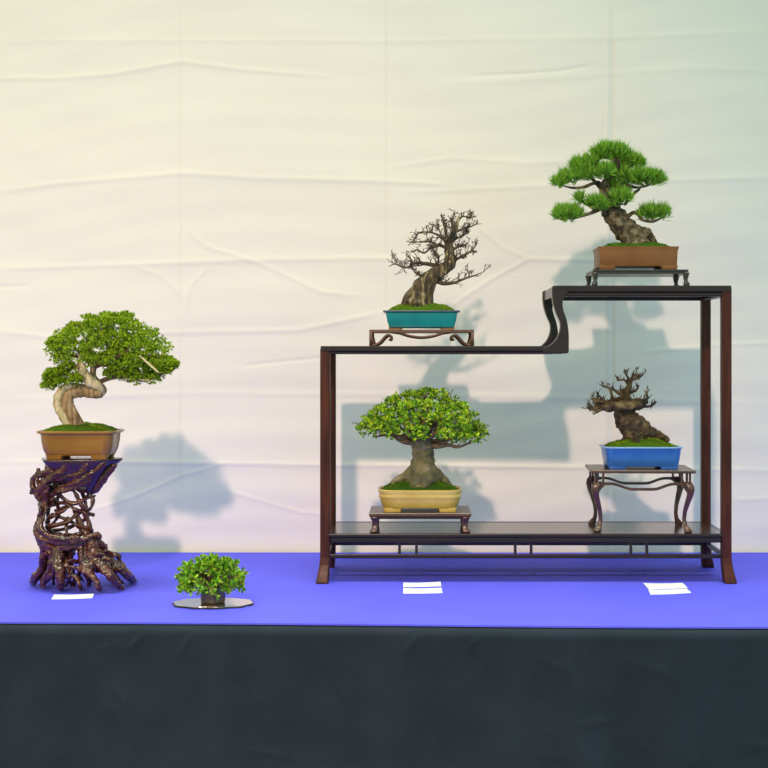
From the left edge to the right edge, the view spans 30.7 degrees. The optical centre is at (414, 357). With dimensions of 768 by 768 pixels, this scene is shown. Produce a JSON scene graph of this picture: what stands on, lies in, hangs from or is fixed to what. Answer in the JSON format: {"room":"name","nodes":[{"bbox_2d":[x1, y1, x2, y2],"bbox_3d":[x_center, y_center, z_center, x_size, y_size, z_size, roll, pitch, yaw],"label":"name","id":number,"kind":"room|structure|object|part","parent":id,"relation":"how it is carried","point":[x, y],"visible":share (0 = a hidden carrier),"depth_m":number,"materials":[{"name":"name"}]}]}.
{"room":"bonsai exhibition hall","nodes":[
{"label":"bonsai exhibition hall","id":0,"kind":"room"},
{"bbox_2d":[0,0,767,551],"bbox_3d":[0.000,-0.325,3.254,5.200,3.050,0.020,0,0,0],"label":"wall","id":1,"kind":"structure","parent":0,"point":[242,179],"depth_m":3.25,"materials":[{"name":"white fabric"}]},
{"bbox_3d":[0.000,1.225,1.310,5.200,0.050,4.220,0,0,0],"label":"floor","id":2,"kind":"structure","parent":0,"visible":0},
{"bbox_2d":[0,624,767,767],"bbox_3d":[0.000,0.826,2.760,3.000,0.744,0.951,0,0,0],"label":"tablecloth","id":3,"kind":"object","parent":2,"relation":"on","point":[72,695],"visible":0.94,"depth_m":2.36,"materials":[{"name":"black fabric"}]},
{"bbox_2d":[0,552,767,628],"bbox_3d":[0.000,0.452,2.784,3.000,0.003,0.912,0,0,0],"label":"cloth","id":4,"kind":"object","parent":3,"relation":"on","point":[283,589],"visible":0.82,"depth_m":2.69,"materials":[{"name":"blue fabric"}]},
{"bbox_2d":[52,594,93,598],"bbox_3d":[-0.643,0.449,2.634,0.074,0.002,0.046,0,0,-9],"label":"name card","id":5,"kind":"object","parent":4,"relation":"on","point":[79,596],"visible":1,"depth_m":2.63,"materials":[{"name":"white paper"}]},
{"bbox_2d":[29,456,136,591],"bbox_3d":[-0.661,0.321,2.800,0.212,0.256,0.298,0,0,-3],"label":"stand","id":6,"kind":"object","parent":4,"relation":"on","point":[82,474],"visible":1,"depth_m":2.69,"materials":[{"name":"brown wood"}]},
{"bbox_3d":[-0.647,0.227,2.712,0.158,0.066,0.105,0,0,0],"label":"plate","id":7,"kind":"part","parent":6,"relation":"part of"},
{"bbox_2d":[37,310,180,459],"bbox_3d":[-0.590,0.050,2.713,0.275,0.289,0.181,0,0,-6],"label":"bonsai tree","id":8,"kind":"object","parent":6,"relation":"on","point":[74,437],"visible":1,"depth_m":2.67,"materials":[{"name":"green plant"}]},
{"bbox_3d":[-0.647,0.163,2.712,0.154,0.048,0.106,0,0,0],"label":"pot","id":9,"kind":"part","parent":8,"relation":"part of","materials":[{"name":"ceramic"}]},
{"bbox_2d":[172,598,253,608],"bbox_3d":[-0.369,0.448,2.558,0.150,0.004,0.103,0,0,0],"label":"display tray","id":10,"kind":"object","parent":4,"relation":"on","point":[195,603],"visible":0.91,"depth_m":2.54,"materials":[{"name":"silver mirror"}]},
{"bbox_2d":[174,552,248,603],"bbox_3d":[-0.371,0.400,2.558,0.141,0.092,0.136,0,0,0],"label":"plant","id":11,"kind":"object","parent":10,"relation":"on","point":[213,584],"visible":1,"depth_m":2.53,"materials":[{"name":"green plant"}]},
{"bbox_3d":[-0.371,0.396,2.559,0.120,0.065,0.118,0,0,0],"label":"stem","id":12,"kind":"part","parent":11,"relation":"part of","materials":[{"name":"plant"}]},
{"bbox_3d":[-0.369,0.431,2.558,0.045,0.031,0.045,0,0,0],"label":"pot","id":13,"kind":"part","parent":11,"relation":"part of","materials":[{"name":"brown ceramic"}]},
{"bbox_2d":[403,582,440,586],"bbox_3d":[0.014,0.449,2.774,0.083,0.002,0.048,0,0,-9],"label":"name card","id":14,"kind":"object","parent":4,"relation":"on","point":[427,584],"visible":1,"depth_m":2.77,"materials":[{"name":"white paper"}]},
{"bbox_2d":[403,588,441,593],"bbox_3d":[0.015,0.449,2.701,0.075,0.002,0.062,0,0,0],"label":"name card","id":15,"kind":"object","parent":4,"relation":"on","point":[405,590],"visible":1,"depth_m":2.70,"materials":[{"name":"white paper"}]},
{"bbox_2d":[316,286,736,583],"bbox_3d":[0.222,0.152,2.904,0.840,0.595,0.237,0,0,0],"label":"display rack","id":16,"kind":"object","parent":4,"relation":"on","point":[333,532],"visible":1,"depth_m":2.80,"materials":[{"name":"black wood"}]},
{"bbox_3d":[-0.184,0.213,2.803,0.028,0.474,0.035,0,0,0],"label":"leg","id":17,"kind":"part","parent":16,"relation":"part of","materials":[{"name":"brown wood"}]},
{"bbox_3d":[-0.184,0.213,3.010,0.028,0.474,0.026,0,0,0],"label":"leg","id":18,"kind":"part","parent":16,"relation":"part of","materials":[{"name":"black wood"}]},
{"bbox_2d":[369,506,470,532],"bbox_3d":[0.010,0.332,2.885,0.206,0.040,0.148,0,0,0],"label":"stand","id":19,"kind":"object","parent":16,"relation":"on","point":[376,513],"visible":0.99,"depth_m":2.82,"materials":[{"name":"brown wood"}]},
{"bbox_3d":[-0.082,0.335,2.822,0.018,0.032,0.017,0,0,0],"label":"leg","id":20,"kind":"part","parent":19,"relation":"part of","materials":[{"name":"brown wood"}]},
{"bbox_3d":[0.010,0.316,2.885,0.206,0.008,0.148,0,0,0],"label":"panel","id":21,"kind":"part","parent":19,"relation":"part of","materials":[{"name":"brown wood"}]},
{"bbox_2d":[351,386,489,511],"bbox_3d":[0.012,0.184,2.882,0.286,0.258,0.184,0,0,0],"label":"bonsai tree","id":22,"kind":"object","parent":19,"relation":"on","point":[422,484],"visible":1,"depth_m":2.84,"materials":[{"name":"green plant"}]},
{"bbox_3d":[0.010,0.286,2.885,0.172,0.038,0.112,0,0,0],"label":"pot","id":23,"kind":"part","parent":22,"relation":"part of","materials":[{"name":"beige ceramic"}]},
{"bbox_3d":[0.103,0.335,2.822,0.018,0.032,0.017,0,0,0],"label":"leg","id":24,"kind":"part","parent":19,"relation":"part of","materials":[{"name":"brown wood"}]},
{"bbox_2d":[369,330,473,345],"bbox_3d":[0.013,-0.041,2.905,0.213,0.034,0.124,0,0,0],"label":"stand","id":25,"kind":"object","parent":16,"relation":"on","point":[470,342],"visible":1,"depth_m":2.84,"materials":[{"name":"brown wood"}]},
{"bbox_3d":[-0.070,-0.038,2.846,0.047,0.029,0.006,0,0,0],"label":"leg","id":26,"kind":"part","parent":25,"relation":"part of","materials":[{"name":"brown wood"}]},
{"bbox_3d":[-0.070,-0.038,2.964,0.047,0.029,0.006,0,0,0],"label":"leg","id":27,"kind":"part","parent":25,"relation":"part of","materials":[{"name":"brown wood"}]},
{"bbox_3d":[0.013,-0.055,2.905,0.213,0.005,0.124,0,0,0],"label":"panel","id":28,"kind":"part","parent":25,"relation":"part of","materials":[{"name":"brown wood"}]},
{"bbox_2d":[383,208,490,329],"bbox_3d":[0.047,-0.185,2.900,0.224,0.254,0.105,0,0,0],"label":"bonsai tree","id":29,"kind":"object","parent":25,"relation":"on","point":[417,309],"visible":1,"depth_m":2.89,"materials":[{"name":"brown plant"}]},
{"bbox_3d":[0.013,-0.080,2.905,0.154,0.035,0.093,0,0,0],"label":"pot","id":30,"kind":"part","parent":29,"relation":"part of","materials":[{"name":"teal ceramic"}]},
{"bbox_3d":[0.097,-0.038,2.964,0.047,0.029,0.006,0,0,0],"label":"leg","id":31,"kind":"part","parent":25,"relation":"part of","materials":[{"name":"brown wood"}]},
{"bbox_3d":[0.097,-0.038,2.846,0.047,0.029,0.006,0,0,0],"label":"leg","id":32,"kind":"part","parent":25,"relation":"part of","materials":[{"name":"brown wood"}]},
{"bbox_3d":[0.056,-0.016,2.808,0.489,0.016,0.019,0,0,0],"label":"rail","id":33,"kind":"part","parent":16,"relation":"part of","materials":[{"name":"black wood"}]},
{"bbox_3d":[0.222,0.361,3.007,0.792,0.018,0.019,0,0,0],"label":"rail","id":34,"kind":"part","parent":16,"relation":"part of","materials":[{"name":"black wood"}]},
{"bbox_3d":[0.222,0.361,2.809,0.792,0.018,0.019,0,0,0],"label":"rail","id":35,"kind":"part","parent":16,"relation":"part of","materials":[{"name":"black wood"}]},
{"bbox_3d":[0.283,-0.134,2.909,0.013,0.021,0.193,0,0,0],"label":"rail","id":36,"kind":"part","parent":16,"relation":"part of","materials":[{"name":"black wood"}]},
{"bbox_3d":[0.455,-0.134,3.009,0.357,0.022,0.019,0,0,0],"label":"rail","id":37,"kind":"part","parent":16,"relation":"part of","materials":[{"name":"black wood"}]},
{"bbox_2d":[585,269,689,285],"bbox_3d":[0.458,-0.162,2.900,0.200,0.035,0.123,0,0,0],"label":"stand","id":38,"kind":"object","parent":16,"relation":"on","point":[595,273],"visible":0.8,"depth_m":2.84,"materials":[{"name":"black wood"}]},
{"bbox_3d":[0.366,-0.159,2.954,0.014,0.029,0.014,0,0,0],"label":"leg","id":39,"kind":"part","parent":38,"relation":"part of","materials":[{"name":"black wood"}]},
{"bbox_3d":[0.366,-0.159,2.846,0.014,0.029,0.014,0,0,0],"label":"leg","id":40,"kind":"part","parent":38,"relation":"part of","materials":[{"name":"black wood"}]},
{"bbox_2d":[548,137,678,268],"bbox_3d":[0.404,-0.319,2.897,0.268,0.279,0.137,0,0,0],"label":"bonsai tree","id":41,"kind":"object","parent":38,"relation":"on","point":[638,247],"visible":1,"depth_m":2.87,"materials":[{"name":"green plant"}]},
{"bbox_3d":[0.456,-0.207,2.900,0.164,0.040,0.102,0,0,0],"label":"pot","id":42,"kind":"part","parent":41,"relation":"part of","materials":[{"name":"brown ceramic"}]},
{"bbox_3d":[0.458,-0.175,2.900,0.195,0.009,0.120,0,0,0],"label":"panel","id":43,"kind":"part","parent":38,"relation":"part of","materials":[{"name":"black wood"}]},
{"bbox_3d":[0.551,-0.159,2.954,0.014,0.029,0.014,0,0,0],"label":"leg","id":44,"kind":"part","parent":38,"relation":"part of","materials":[{"name":"black wood"}]},
{"bbox_3d":[0.551,-0.159,2.846,0.014,0.029,0.014,0,0,0],"label":"leg","id":45,"kind":"part","parent":38,"relation":"part of","materials":[{"name":"black wood"}]},
{"bbox_2d":[585,464,695,532],"bbox_3d":[0.463,0.289,2.892,0.210,0.126,0.160,0,0,3],"label":"stand","id":46,"kind":"object","parent":16,"relation":"on","point":[594,486],"visible":0.98,"depth_m":2.83,"materials":[{"name":"brown wood"}]},
{"bbox_3d":[0.374,0.301,2.964,0.023,0.102,0.023,0,0,3],"label":"leg","id":47,"kind":"part","parent":46,"relation":"part of","materials":[{"name":"brown wood"}]},
{"bbox_3d":[0.368,0.301,2.829,0.023,0.102,0.023,0,0,3],"label":"leg","id":48,"kind":"part","parent":46,"relation":"part of","materials":[{"name":"brown wood"}]},
{"bbox_2d":[581,366,682,468],"bbox_3d":[0.443,0.121,2.892,0.208,0.210,0.094,0,0,0],"label":"bonsai tree","id":49,"kind":"object","parent":46,"relation":"on","point":[641,444],"visible":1,"depth_m":2.86,"materials":[{"name":"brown plant"}]},
{"bbox_3d":[0.466,0.202,2.892,0.159,0.040,0.093,0,0,0],"label":"pot","id":50,"kind":"part","parent":49,"relation":"part of","materials":[{"name":"blue ceramic"}]},
{"bbox_3d":[0.463,0.229,2.892,0.210,0.006,0.160,0,0,3],"label":"panel","id":51,"kind":"part","parent":46,"relation":"part of","materials":[{"name":"brown wood"}]},
{"bbox_3d":[0.557,0.301,2.956,0.023,0.102,0.023,0,0,3],"label":"leg","id":52,"kind":"part","parent":46,"relation":"part of","materials":[{"name":"brown wood"}]},
{"bbox_3d":[0.551,0.301,2.821,0.023,0.102,0.023,0,0,3],"label":"leg","id":53,"kind":"part","parent":46,"relation":"part of","materials":[{"name":"brown wood"}]},
{"bbox_3d":[0.455,-0.134,2.808,0.357,0.022,0.019,0,0,0],"label":"rail","id":54,"kind":"part","parent":16,"relation":"part of","materials":[{"name":"black wood"}]},
{"bbox_3d":[0.628,0.153,3.010,0.028,0.594,0.026,0,0,0],"label":"leg","id":55,"kind":"part","parent":16,"relation":"part of","materials":[{"name":"black wood"}]},
{"bbox_3d":[0.624,-0.134,2.909,0.016,0.021,0.193,0,0,0],"label":"rail","id":56,"kind":"part","parent":16,"relation":"part of","materials":[{"name":"black wood"}]},
{"bbox_3d":[0.625,0.398,2.909,0.009,0.008,0.193,0,0,0],"label":"rail","id":57,"kind":"part","parent":16,"relation":"part of","materials":[{"name":"black wood"}]},
{"bbox_3d":[0.625,0.361,2.909,0.013,0.017,0.193,0,0,0],"label":"rail","id":58,"kind":"part","parent":16,"relation":"part of","materials":[{"name":"black wood"}]},
{"bbox_3d":[0.628,0.153,2.803,0.028,0.594,0.035,0,0,0],"label":"leg","id":59,"kind":"part","parent":16,"relation":"part of","materials":[{"name":"brown wood"}]},
{"bbox_2d":[643,583,686,588],"bbox_3d":[0.493,0.449,2.756,0.080,0.002,0.068,0,0,0],"label":"name card","id":60,"kind":"object","parent":4,"relation":"on","point":[648,585],"visible":1,"depth_m":2.76,"materials":[{"name":"white paper"}]},
{"bbox_2d":[648,589,690,594],"bbox_3d":[0.487,0.449,2.688,0.088,0.002,0.054,0,0,-7],"label":"name card","id":61,"kind":"object","parent":4,"relation":"on","point":[651,591],"visible":1,"depth_m":2.69,"materials":[{"name":"white paper"}]}
]}

